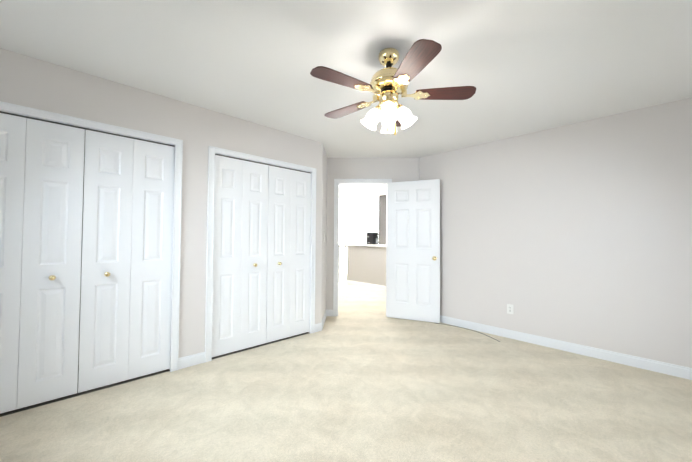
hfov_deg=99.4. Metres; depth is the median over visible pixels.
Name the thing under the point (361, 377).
floor carpet
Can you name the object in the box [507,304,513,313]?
electrical outlet
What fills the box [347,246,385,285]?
wall
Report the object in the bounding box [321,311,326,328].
baseboard return
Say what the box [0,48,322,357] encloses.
wall
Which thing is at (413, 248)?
door leaf
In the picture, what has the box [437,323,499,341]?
cord
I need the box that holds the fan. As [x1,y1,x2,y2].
[310,39,475,134]
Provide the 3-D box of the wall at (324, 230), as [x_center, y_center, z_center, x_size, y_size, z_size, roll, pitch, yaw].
[-0.367,0.073,4.170,0.120,2.440,0.700,0,-1,1]
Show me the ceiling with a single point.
(523, 67)
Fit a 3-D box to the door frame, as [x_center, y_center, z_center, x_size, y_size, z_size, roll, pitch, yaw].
[0.256,0.253,4.559,0.886,2.108,0.158,0,-1,1]
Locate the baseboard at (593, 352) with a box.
[440,315,691,379]
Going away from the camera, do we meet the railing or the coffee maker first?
the coffee maker
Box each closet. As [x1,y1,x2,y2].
[0,101,182,413]
[205,146,315,362]
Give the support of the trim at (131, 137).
attached to the closet at (103, 127)
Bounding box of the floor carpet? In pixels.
[0,274,691,461]
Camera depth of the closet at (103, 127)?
2.23 m
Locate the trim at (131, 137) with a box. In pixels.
[0,111,309,172]
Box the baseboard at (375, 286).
[346,280,385,289]
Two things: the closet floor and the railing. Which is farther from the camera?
the railing
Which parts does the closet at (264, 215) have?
closet door leaf, closet door leaf, closet door leaf, closet door leaf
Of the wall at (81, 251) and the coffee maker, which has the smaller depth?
the wall at (81, 251)
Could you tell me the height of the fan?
0.578 m
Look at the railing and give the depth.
7.94 m
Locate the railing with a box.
[338,245,346,282]
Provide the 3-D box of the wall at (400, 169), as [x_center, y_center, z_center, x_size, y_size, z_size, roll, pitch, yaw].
[0.438,0.088,4.562,1.711,2.440,0.120,0,-1,1]
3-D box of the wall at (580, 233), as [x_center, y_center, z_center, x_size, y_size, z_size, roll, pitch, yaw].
[2.319,0.071,3.321,0.120,2.440,3.460,2,-2,-44]
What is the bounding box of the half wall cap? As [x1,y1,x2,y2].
[345,244,385,246]
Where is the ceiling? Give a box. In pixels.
[0,0,691,200]
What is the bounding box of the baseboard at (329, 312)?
[326,310,332,315]
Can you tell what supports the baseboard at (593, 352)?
attached to the wall
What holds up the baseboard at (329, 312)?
attached to the wall at (400, 169)
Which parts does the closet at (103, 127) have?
closet door leaf, closet door leaf, closet doors pull, closet door leaf, closet door leaf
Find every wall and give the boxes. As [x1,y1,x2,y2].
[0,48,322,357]
[78,142,84,364]
[321,146,326,321]
[326,158,418,309]
[339,195,385,274]
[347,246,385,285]
[419,97,691,367]
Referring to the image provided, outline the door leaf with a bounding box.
[387,179,439,322]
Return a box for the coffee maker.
[366,232,377,243]
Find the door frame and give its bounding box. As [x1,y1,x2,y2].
[333,179,391,316]
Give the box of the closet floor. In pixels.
[0,332,308,416]
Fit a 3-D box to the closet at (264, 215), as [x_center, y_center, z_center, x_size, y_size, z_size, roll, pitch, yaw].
[-0.906,0.229,3.318,1.310,2.080,0.142,2,-2,-44]
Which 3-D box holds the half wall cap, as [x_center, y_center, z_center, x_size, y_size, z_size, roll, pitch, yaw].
[1.668,0.332,6.115,0.210,0.045,4.665,2,-2,-44]
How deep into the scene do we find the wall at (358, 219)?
9.13 m
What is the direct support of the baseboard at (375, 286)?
attached to the wall at (366, 264)

